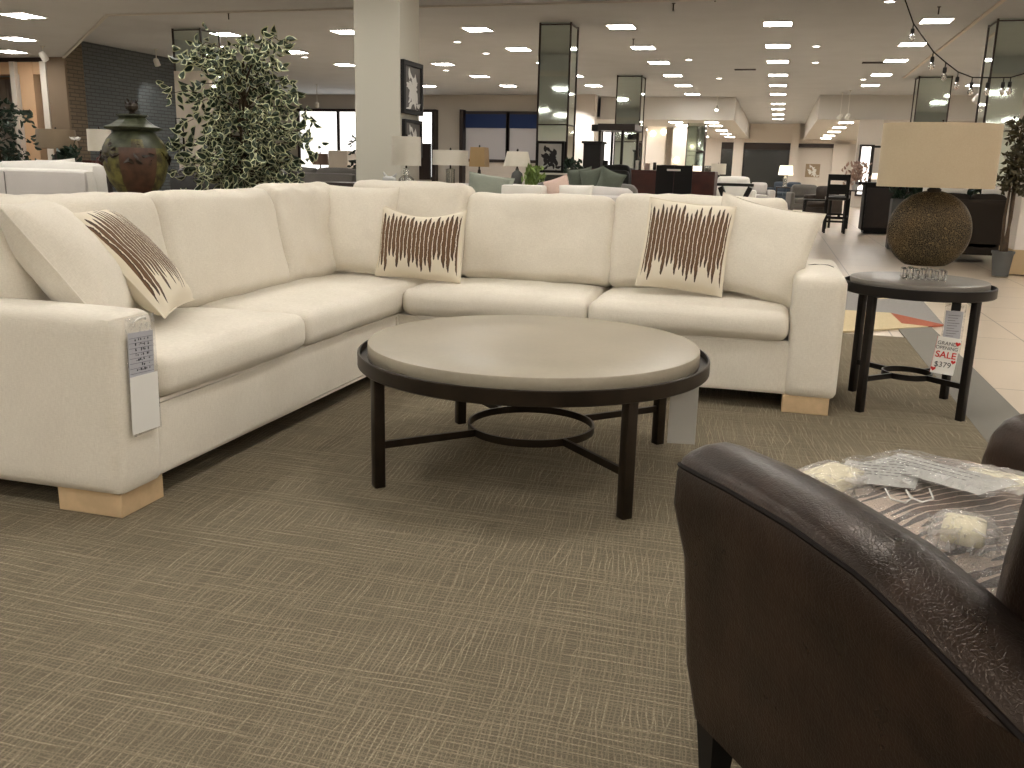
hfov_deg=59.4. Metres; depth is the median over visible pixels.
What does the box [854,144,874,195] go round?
window
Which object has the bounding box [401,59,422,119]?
framed picture
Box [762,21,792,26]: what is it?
recessed light
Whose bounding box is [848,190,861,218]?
console table
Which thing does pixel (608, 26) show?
diffuser
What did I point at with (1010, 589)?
cushion
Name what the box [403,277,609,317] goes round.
seat cushion
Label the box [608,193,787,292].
cushion
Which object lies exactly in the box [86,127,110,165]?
table lamp
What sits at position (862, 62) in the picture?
ceiling vent
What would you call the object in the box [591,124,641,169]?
canopy bed
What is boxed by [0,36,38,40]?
recessed light
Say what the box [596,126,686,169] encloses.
wall
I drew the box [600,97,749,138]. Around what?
wall
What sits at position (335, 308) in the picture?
seat cushion
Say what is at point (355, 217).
throw pillow
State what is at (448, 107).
wall
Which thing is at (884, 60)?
diffuser
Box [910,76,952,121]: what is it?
column
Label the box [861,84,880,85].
recessed light
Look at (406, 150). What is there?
table lamp
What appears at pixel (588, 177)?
pillow
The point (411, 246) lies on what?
striped pillow
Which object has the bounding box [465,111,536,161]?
window
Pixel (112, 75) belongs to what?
brick wall
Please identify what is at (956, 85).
socket
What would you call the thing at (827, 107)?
wall
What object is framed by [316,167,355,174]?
cushion
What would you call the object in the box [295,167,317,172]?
cushion
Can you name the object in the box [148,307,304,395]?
seat cushion
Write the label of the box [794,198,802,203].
seat cushion
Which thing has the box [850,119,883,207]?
wall
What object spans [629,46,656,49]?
recessed light
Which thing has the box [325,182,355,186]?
table
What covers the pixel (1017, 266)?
baseboard
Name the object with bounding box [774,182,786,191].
cushion
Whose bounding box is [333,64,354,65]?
recessed light
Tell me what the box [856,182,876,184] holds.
countertop
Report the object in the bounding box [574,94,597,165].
wall
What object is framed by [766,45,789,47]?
diffuser
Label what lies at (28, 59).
trim
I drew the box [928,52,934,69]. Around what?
socket
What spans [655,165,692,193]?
screen
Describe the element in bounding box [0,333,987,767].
floor
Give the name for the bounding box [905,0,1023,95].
string lights
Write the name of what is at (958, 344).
print
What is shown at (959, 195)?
cushion
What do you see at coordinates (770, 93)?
recessed light
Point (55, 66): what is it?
wall
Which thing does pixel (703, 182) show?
desk
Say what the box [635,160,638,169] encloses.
ornament
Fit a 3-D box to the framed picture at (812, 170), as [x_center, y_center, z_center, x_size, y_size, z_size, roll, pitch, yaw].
[18.058,-12.774,53.971,1.000,1.048,0.050,5,14,15]
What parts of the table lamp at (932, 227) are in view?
glass, lamp shade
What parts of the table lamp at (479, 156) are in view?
lamp shade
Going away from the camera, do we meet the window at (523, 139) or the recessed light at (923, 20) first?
the recessed light at (923, 20)
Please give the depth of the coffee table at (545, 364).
3.13 m
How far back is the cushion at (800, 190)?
28.01 m
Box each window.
[296,108,431,179]
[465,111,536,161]
[508,111,536,162]
[601,132,613,164]
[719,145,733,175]
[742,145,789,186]
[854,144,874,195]
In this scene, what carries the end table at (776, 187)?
on the floor at (999, 349)
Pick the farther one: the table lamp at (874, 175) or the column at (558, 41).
the table lamp at (874, 175)
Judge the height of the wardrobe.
1.910 m
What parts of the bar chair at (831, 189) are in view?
leg, seat, backrest, leg, leg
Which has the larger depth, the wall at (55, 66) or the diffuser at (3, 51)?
the wall at (55, 66)
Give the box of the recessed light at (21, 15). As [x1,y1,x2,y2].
[0,12,47,18]
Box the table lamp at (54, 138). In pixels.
[35,127,78,159]
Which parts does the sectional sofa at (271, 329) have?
arm, arm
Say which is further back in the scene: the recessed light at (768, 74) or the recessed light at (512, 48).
the recessed light at (768, 74)
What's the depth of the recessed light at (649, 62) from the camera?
25.08 m
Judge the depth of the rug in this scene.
7.53 m
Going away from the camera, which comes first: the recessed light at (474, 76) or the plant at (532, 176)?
the plant at (532, 176)
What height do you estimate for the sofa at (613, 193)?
0.983 m
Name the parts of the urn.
lid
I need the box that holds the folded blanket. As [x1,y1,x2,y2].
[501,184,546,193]
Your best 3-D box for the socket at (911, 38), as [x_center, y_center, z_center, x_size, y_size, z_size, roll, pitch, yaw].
[3.646,-3.198,8.178,0.052,0.158,0.051,5,14,15]
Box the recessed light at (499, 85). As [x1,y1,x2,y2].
[499,85,517,86]
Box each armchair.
[604,164,630,183]
[674,414,1023,767]
[716,176,756,197]
[786,184,816,209]
[802,186,842,218]
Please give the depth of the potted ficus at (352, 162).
15.04 m
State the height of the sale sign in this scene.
0.341 m
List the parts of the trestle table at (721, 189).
leg, leg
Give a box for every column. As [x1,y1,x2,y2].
[171,28,222,153]
[353,0,418,181]
[535,22,578,181]
[613,75,645,169]
[685,123,706,170]
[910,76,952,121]
[971,18,1023,195]
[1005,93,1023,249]
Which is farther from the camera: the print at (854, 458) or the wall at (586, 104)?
the wall at (586, 104)
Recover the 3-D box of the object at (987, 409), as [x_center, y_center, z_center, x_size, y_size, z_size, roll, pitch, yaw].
[1.135,1.132,0.226,0.283,0.012,14.560,5,14,15]
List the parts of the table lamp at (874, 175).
lamp shade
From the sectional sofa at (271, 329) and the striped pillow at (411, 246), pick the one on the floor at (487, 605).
the sectional sofa at (271, 329)
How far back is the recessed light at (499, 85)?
33.16 m
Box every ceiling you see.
[0,0,611,57]
[0,0,1023,123]
[597,117,974,139]
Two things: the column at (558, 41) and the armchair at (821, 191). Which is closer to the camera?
the column at (558, 41)
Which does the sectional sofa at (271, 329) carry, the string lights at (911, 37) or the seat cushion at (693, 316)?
the seat cushion at (693, 316)
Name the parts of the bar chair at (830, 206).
leg, leg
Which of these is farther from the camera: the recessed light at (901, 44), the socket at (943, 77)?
the recessed light at (901, 44)
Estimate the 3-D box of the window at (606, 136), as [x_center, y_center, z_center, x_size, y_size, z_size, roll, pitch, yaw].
[4.276,-9.605,38.059,1.020,2.520,0.140,5,14,15]
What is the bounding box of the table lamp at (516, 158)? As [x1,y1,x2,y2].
[503,149,530,183]
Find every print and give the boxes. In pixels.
[406,65,419,110]
[407,123,419,136]
[538,144,561,169]
[805,164,819,176]
[849,458,911,477]
[882,452,992,479]
[931,342,960,370]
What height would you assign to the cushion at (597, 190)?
0.555 m
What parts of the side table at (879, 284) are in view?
leg, leg, leg, leg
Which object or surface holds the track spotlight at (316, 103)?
hanging from the ceiling at (721, 37)
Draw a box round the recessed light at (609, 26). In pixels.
[605,24,636,29]
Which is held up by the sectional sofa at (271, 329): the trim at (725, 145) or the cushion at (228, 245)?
the cushion at (228, 245)
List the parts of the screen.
panel, panel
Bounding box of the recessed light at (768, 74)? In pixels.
[768,74,787,75]
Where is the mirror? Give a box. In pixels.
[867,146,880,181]
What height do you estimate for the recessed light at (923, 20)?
0.015 m
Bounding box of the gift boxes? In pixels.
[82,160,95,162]
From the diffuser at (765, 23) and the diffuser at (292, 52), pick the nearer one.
the diffuser at (765, 23)
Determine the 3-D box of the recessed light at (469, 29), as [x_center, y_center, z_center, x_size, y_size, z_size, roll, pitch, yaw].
[-0.762,-7.868,19.931,0.600,0.015,0.600,5,14,15]
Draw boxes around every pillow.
[0,199,136,307]
[47,158,74,161]
[73,209,194,318]
[328,185,399,273]
[375,205,466,283]
[469,171,514,193]
[543,174,568,193]
[559,185,593,194]
[566,166,591,184]
[578,167,601,185]
[596,166,626,187]
[635,197,736,296]
[721,192,825,308]
[797,458,1023,595]
[922,188,967,193]
[981,186,1007,197]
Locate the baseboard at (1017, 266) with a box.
[999,246,1023,274]
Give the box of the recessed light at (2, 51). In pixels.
[0,50,27,53]
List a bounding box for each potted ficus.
[0,97,41,161]
[347,134,355,168]
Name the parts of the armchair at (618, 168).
backrest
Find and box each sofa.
[0,160,107,194]
[0,180,847,517]
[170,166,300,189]
[295,167,355,182]
[463,183,632,201]
[537,182,637,192]
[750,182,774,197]
[767,182,800,200]
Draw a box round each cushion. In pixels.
[0,192,167,312]
[144,188,288,307]
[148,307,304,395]
[198,272,431,345]
[253,182,346,282]
[273,169,300,182]
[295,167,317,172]
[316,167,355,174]
[353,180,475,276]
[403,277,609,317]
[463,192,614,286]
[588,287,789,340]
[592,186,632,195]
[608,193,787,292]
[620,184,637,192]
[751,182,766,194]
[756,194,768,197]
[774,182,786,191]
[775,191,782,195]
[787,182,800,191]
[791,184,816,197]
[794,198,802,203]
[807,201,824,207]
[815,186,835,198]
[949,193,970,198]
[971,194,1006,199]
[995,496,1023,621]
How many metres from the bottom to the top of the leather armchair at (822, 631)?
0.880 m
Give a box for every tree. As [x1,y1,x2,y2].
[156,21,328,189]
[991,115,1023,276]
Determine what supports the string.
on the plastic bag
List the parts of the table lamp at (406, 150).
lamp shade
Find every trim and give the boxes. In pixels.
[0,57,41,61]
[9,61,53,160]
[62,0,718,57]
[432,109,465,182]
[722,142,833,149]
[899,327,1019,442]
[902,0,1005,77]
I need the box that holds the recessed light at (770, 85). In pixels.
[769,84,786,86]
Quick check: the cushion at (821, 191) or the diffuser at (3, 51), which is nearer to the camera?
the diffuser at (3, 51)
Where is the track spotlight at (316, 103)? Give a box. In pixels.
[315,85,318,107]
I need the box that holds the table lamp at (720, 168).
[710,163,725,179]
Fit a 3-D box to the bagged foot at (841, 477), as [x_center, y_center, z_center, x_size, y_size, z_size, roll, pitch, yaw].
[0.566,0.163,1.585,0.170,0.038,0.154,-10,17,-39]
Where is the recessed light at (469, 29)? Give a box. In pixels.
[460,27,494,31]
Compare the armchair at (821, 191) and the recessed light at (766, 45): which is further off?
the armchair at (821, 191)
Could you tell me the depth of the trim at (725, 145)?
54.05 m
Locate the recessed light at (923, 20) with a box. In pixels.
[918,18,955,23]
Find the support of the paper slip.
on the plastic bag
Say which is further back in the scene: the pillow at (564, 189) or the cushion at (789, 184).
the cushion at (789, 184)
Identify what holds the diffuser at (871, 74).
attached to the recessed light at (872, 74)
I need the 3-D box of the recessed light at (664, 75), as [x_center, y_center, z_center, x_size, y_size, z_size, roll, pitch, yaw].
[5.082,-9.753,28.392,0.600,0.015,0.600,5,14,15]
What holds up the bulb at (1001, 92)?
attached to the string lights at (911, 37)
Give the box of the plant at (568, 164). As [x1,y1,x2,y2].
[563,156,583,180]
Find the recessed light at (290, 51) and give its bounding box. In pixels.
[289,50,309,53]
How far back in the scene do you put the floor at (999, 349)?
8.69 m
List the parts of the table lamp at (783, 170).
lamp shade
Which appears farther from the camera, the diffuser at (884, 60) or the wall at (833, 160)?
the wall at (833, 160)
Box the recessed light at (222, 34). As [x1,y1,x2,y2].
[218,32,242,36]
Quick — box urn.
[98,98,171,192]
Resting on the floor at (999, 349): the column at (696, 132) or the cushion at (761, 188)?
the column at (696, 132)
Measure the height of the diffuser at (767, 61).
0.010 m
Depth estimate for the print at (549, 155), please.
19.22 m
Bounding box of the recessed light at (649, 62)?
[647,61,670,63]
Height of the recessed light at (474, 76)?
0.015 m
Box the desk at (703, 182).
[631,170,717,195]
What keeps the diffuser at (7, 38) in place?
attached to the recessed light at (12, 38)
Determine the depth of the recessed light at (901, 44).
20.54 m
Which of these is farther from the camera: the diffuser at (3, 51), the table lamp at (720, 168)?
the table lamp at (720, 168)
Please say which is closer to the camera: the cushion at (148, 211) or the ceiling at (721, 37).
the cushion at (148, 211)
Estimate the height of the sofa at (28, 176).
1.092 m
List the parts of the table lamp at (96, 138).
lamp shade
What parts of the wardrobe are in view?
door, cornice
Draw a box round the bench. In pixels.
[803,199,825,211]
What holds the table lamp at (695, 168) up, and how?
on the end table
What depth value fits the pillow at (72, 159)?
9.57 m
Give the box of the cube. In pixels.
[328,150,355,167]
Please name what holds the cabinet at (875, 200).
on the floor at (999, 349)
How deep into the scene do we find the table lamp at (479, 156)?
12.75 m
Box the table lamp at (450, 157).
[432,148,468,182]
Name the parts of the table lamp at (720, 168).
lamp shade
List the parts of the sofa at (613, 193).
backrest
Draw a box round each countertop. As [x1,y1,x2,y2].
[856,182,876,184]
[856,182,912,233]
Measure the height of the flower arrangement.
0.794 m
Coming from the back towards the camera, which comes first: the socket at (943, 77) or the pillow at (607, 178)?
the pillow at (607, 178)
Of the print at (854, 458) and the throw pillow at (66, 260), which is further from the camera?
the throw pillow at (66, 260)
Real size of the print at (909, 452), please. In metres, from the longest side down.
0.175 x 0.070 x 0.001 m
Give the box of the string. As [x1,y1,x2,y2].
[885,488,933,503]
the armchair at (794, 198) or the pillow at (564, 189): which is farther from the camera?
the armchair at (794, 198)
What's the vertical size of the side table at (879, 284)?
0.643 m
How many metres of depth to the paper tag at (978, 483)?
1.53 m
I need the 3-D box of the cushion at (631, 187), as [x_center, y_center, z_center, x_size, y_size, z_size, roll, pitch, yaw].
[1.052,-1.840,9.530,0.542,0.575,0.303,5,14,15]
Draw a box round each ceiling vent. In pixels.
[734,69,755,70]
[862,62,886,63]
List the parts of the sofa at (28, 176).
panel, backrest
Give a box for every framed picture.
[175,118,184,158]
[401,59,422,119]
[402,119,421,157]
[535,141,564,175]
[803,162,821,179]
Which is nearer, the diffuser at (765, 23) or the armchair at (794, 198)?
the diffuser at (765, 23)
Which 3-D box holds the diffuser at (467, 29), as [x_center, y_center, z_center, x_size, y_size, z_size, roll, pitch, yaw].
[-0.762,-7.869,19.931,0.540,0.010,0.540,5,14,15]
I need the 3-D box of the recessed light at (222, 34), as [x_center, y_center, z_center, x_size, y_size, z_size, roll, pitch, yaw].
[-6.919,-8.424,21.628,0.600,0.015,0.600,5,14,15]
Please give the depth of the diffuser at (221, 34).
21.63 m
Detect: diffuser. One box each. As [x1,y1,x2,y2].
[0,50,22,52]
[2,37,34,40]
[220,33,238,35]
[289,51,303,53]
[333,30,353,33]
[435,63,451,65]
[463,28,490,31]
[506,48,530,50]
[607,25,634,28]
[649,62,668,63]
[664,75,681,76]
[764,22,791,25]
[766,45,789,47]
[767,61,787,62]
[871,74,890,75]
[884,60,906,61]
[899,43,925,45]
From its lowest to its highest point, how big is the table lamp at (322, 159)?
0.485 m
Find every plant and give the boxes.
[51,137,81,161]
[521,163,545,184]
[563,156,583,180]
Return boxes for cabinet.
[949,193,1006,255]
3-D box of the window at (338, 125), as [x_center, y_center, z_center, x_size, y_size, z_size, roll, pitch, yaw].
[-6.490,-10.588,39.570,6.590,2.940,0.260,5,14,15]
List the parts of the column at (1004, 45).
edge trim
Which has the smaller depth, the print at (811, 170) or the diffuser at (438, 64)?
the diffuser at (438, 64)
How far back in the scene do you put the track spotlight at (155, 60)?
24.95 m
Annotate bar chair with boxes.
[822,174,850,233]
[825,180,850,228]
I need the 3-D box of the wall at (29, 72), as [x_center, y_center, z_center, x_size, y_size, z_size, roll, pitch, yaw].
[-17.269,-7.249,25.825,11.900,3.500,2.100,5,14,15]
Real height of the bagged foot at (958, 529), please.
0.040 m
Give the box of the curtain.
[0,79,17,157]
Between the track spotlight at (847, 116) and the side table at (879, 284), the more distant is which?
the track spotlight at (847, 116)
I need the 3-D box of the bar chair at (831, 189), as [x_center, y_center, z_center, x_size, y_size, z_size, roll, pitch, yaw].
[6.602,-3.670,18.294,0.440,1.170,0.440,5,14,15]
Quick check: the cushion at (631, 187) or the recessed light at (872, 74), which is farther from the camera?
the recessed light at (872, 74)
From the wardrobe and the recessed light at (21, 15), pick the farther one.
the wardrobe
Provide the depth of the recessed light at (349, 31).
20.70 m
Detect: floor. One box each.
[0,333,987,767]
[794,201,1023,413]
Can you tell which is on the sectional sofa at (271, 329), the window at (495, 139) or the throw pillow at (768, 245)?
the throw pillow at (768, 245)
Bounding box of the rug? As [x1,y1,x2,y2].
[843,291,943,332]
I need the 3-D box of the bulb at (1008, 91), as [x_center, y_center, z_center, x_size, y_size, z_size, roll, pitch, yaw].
[4.550,-2.726,8.212,0.052,0.158,0.051,5,14,15]
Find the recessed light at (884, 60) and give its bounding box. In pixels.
[883,59,909,61]
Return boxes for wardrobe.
[582,141,606,168]
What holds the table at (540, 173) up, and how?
on the floor at (999, 349)
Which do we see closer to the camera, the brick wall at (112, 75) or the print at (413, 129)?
the print at (413, 129)
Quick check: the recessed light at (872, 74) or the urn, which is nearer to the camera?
the urn
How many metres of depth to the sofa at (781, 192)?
37.46 m
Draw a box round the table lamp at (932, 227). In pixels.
[876,120,1003,280]
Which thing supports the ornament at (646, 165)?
on the desk at (703, 182)
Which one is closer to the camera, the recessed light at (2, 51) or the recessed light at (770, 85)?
the recessed light at (2, 51)
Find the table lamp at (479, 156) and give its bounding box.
[469,145,488,173]
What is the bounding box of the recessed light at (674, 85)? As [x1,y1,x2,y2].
[674,85,692,86]
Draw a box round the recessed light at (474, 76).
[468,75,488,77]
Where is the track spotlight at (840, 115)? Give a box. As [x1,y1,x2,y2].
[837,93,842,119]
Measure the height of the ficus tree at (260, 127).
2.309 m
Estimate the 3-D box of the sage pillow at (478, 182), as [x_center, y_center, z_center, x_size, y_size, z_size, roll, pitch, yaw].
[-0.213,-1.883,8.658,0.490,0.318,0.167,4,14,10]
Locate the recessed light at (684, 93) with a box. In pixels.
[684,93,700,94]
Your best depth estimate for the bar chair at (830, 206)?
19.86 m
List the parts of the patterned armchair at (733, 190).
arm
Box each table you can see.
[106,175,112,192]
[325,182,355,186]
[357,315,709,519]
[540,173,568,181]
[717,183,753,196]
[775,187,790,197]
[844,271,997,421]
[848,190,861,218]
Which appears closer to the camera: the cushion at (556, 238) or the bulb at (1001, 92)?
the cushion at (556, 238)
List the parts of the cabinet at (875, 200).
door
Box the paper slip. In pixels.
[844,458,918,488]
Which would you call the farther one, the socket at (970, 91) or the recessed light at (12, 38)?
the recessed light at (12, 38)
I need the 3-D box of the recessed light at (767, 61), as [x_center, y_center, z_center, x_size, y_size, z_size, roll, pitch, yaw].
[7.186,-8.715,24.270,0.600,0.015,0.600,5,14,15]
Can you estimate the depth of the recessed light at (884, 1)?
15.63 m
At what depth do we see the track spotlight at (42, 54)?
20.52 m
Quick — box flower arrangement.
[841,161,871,189]
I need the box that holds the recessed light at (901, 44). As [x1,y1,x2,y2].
[897,42,928,46]
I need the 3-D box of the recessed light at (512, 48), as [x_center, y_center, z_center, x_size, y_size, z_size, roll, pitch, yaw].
[0.167,-8.596,23.066,0.600,0.015,0.600,5,14,15]
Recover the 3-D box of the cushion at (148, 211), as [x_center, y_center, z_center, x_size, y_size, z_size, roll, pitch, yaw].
[-1.664,-0.469,3.447,0.268,0.526,0.883,-7,10,18]
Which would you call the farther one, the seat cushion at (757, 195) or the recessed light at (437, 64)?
the seat cushion at (757, 195)
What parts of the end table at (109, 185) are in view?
leg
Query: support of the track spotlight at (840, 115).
hanging from the ceiling at (721, 37)
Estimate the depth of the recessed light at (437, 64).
26.83 m
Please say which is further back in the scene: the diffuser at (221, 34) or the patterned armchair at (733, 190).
the patterned armchair at (733, 190)
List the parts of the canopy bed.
post, post, post, post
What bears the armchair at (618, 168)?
on the floor at (999, 349)
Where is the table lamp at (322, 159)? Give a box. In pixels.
[312,152,328,167]
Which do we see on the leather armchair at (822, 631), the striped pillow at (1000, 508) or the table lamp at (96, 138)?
the striped pillow at (1000, 508)
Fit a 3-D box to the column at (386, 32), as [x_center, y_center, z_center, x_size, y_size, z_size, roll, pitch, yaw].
[-1.656,-3.606,11.975,0.634,3.600,0.660,5,14,15]
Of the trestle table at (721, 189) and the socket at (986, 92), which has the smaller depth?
the socket at (986, 92)
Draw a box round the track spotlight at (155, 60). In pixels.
[153,49,160,66]
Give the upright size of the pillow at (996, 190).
0.166 m
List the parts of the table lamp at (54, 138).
lamp shade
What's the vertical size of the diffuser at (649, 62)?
0.010 m
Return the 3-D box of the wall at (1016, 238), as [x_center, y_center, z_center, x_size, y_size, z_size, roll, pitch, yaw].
[6.636,-3.300,10.890,0.690,3.300,0.700,5,14,15]
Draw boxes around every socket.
[909,24,914,41]
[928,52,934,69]
[941,63,946,80]
[953,72,958,89]
[967,78,973,94]
[984,78,989,95]
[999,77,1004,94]
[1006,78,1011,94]
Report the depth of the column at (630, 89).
28.86 m
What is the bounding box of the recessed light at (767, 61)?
[766,60,789,62]
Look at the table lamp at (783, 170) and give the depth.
32.11 m
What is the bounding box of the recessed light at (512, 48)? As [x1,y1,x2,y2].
[505,47,532,50]
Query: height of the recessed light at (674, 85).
0.015 m
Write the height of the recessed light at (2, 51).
0.015 m
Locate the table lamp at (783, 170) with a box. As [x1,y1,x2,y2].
[778,165,792,186]
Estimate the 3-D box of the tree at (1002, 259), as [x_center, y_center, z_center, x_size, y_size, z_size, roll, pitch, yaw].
[5.929,-2.215,10.641,0.416,1.871,0.412,5,14,13]
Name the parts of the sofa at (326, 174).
backrest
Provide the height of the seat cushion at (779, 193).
0.190 m
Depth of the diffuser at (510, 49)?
23.06 m
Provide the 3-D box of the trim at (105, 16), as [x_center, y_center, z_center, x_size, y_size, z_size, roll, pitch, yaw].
[3.037,-5.761,13.566,34.070,0.130,4.612,8,15,25]
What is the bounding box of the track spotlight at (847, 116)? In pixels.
[844,90,851,119]
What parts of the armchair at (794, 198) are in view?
arm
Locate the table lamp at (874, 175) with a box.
[871,173,877,181]
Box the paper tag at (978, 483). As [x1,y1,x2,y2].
[864,452,1018,494]
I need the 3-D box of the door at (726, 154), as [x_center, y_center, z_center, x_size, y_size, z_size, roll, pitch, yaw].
[13.209,-13.355,55.376,0.740,2.730,0.140,5,14,15]
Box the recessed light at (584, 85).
[584,85,602,86]
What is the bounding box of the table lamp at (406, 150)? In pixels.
[391,134,420,180]
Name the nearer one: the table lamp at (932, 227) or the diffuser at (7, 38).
the table lamp at (932, 227)
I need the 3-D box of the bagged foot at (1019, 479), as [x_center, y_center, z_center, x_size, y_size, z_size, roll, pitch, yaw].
[0.873,0.173,1.595,0.238,0.041,0.148,12,17,38]
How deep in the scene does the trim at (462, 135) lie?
38.26 m
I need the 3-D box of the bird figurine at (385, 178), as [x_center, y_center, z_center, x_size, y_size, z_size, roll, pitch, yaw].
[-0.864,-1.459,6.351,0.119,0.080,0.051,5,14,15]
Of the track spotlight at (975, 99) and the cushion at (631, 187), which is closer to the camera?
the cushion at (631, 187)
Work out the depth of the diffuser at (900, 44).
20.56 m
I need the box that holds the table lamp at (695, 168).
[692,165,701,170]
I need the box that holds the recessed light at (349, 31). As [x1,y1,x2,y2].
[328,29,353,33]
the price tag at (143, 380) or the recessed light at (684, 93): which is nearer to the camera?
the price tag at (143, 380)
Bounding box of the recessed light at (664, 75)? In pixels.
[662,74,682,76]
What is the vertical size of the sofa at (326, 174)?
1.082 m
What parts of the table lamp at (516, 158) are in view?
lamp shade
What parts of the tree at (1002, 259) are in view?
pot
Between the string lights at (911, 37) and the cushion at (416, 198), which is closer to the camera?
the cushion at (416, 198)
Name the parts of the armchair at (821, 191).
arm, arm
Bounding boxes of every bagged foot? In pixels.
[803,462,866,491]
[926,512,999,549]
[968,463,1023,494]
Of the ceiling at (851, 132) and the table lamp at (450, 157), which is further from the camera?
the ceiling at (851, 132)
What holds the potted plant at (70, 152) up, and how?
on the wooden table
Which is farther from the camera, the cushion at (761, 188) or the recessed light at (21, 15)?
the cushion at (761, 188)
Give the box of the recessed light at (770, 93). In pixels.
[770,93,785,94]
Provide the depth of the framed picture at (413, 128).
11.93 m
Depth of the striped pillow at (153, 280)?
3.31 m
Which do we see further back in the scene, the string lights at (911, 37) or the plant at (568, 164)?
the plant at (568, 164)
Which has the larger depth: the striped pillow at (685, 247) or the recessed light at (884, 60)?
the recessed light at (884, 60)
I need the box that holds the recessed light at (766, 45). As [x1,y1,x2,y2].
[765,44,790,47]
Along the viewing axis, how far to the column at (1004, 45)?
17.24 m
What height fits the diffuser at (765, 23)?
0.010 m
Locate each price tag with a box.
[127,316,159,434]
[667,387,698,444]
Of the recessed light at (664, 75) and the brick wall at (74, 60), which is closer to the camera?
the brick wall at (74, 60)
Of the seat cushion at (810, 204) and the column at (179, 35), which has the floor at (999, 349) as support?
the column at (179, 35)
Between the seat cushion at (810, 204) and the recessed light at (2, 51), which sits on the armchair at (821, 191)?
the seat cushion at (810, 204)
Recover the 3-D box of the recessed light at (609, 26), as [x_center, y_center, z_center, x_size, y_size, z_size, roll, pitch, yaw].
[2.321,-7.590,19.081,0.600,0.015,0.600,5,14,15]
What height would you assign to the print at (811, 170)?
0.779 m
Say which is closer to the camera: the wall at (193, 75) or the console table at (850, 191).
the wall at (193, 75)
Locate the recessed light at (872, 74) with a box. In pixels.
[870,73,892,75]
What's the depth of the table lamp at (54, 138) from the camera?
12.77 m
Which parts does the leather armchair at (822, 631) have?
leg, arm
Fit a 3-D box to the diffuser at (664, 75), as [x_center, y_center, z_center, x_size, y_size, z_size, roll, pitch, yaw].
[5.082,-9.753,28.392,0.540,0.010,0.540,5,14,15]
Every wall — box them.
[0,62,47,159]
[46,57,71,157]
[66,43,90,161]
[81,41,179,191]
[174,71,215,167]
[226,95,536,182]
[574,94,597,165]
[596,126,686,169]
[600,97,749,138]
[645,124,856,194]
[803,95,976,139]
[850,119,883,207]
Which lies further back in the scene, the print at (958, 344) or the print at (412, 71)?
the print at (412, 71)
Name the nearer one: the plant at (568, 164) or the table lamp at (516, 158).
the table lamp at (516, 158)
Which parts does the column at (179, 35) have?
edge trim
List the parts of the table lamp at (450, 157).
lamp shade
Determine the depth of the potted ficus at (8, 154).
12.21 m
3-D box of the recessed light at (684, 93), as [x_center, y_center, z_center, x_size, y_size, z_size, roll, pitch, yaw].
[6.997,-11.252,34.850,0.600,0.015,0.600,5,14,15]
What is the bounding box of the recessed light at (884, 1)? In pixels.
[883,0,896,2]
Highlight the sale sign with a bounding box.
[930,303,963,375]
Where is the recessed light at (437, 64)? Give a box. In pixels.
[430,63,455,65]
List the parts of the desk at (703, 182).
door, door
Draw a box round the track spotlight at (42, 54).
[39,46,48,61]
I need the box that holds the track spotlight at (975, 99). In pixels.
[972,46,984,103]
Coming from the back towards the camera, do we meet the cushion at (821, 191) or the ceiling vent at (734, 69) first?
the ceiling vent at (734, 69)
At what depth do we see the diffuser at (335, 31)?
20.72 m
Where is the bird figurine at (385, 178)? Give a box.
[383,172,396,180]
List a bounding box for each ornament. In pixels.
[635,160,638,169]
[644,163,649,169]
[704,166,710,170]
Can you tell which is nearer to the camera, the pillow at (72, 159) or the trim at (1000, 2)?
the pillow at (72, 159)
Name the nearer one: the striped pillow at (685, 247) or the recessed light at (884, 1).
the striped pillow at (685, 247)
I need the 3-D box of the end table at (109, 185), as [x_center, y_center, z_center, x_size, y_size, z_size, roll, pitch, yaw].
[-5.366,-2.277,11.802,0.750,0.920,0.600,5,14,15]
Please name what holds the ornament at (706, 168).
on the desk at (703, 182)
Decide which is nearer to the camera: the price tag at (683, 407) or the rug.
the price tag at (683, 407)

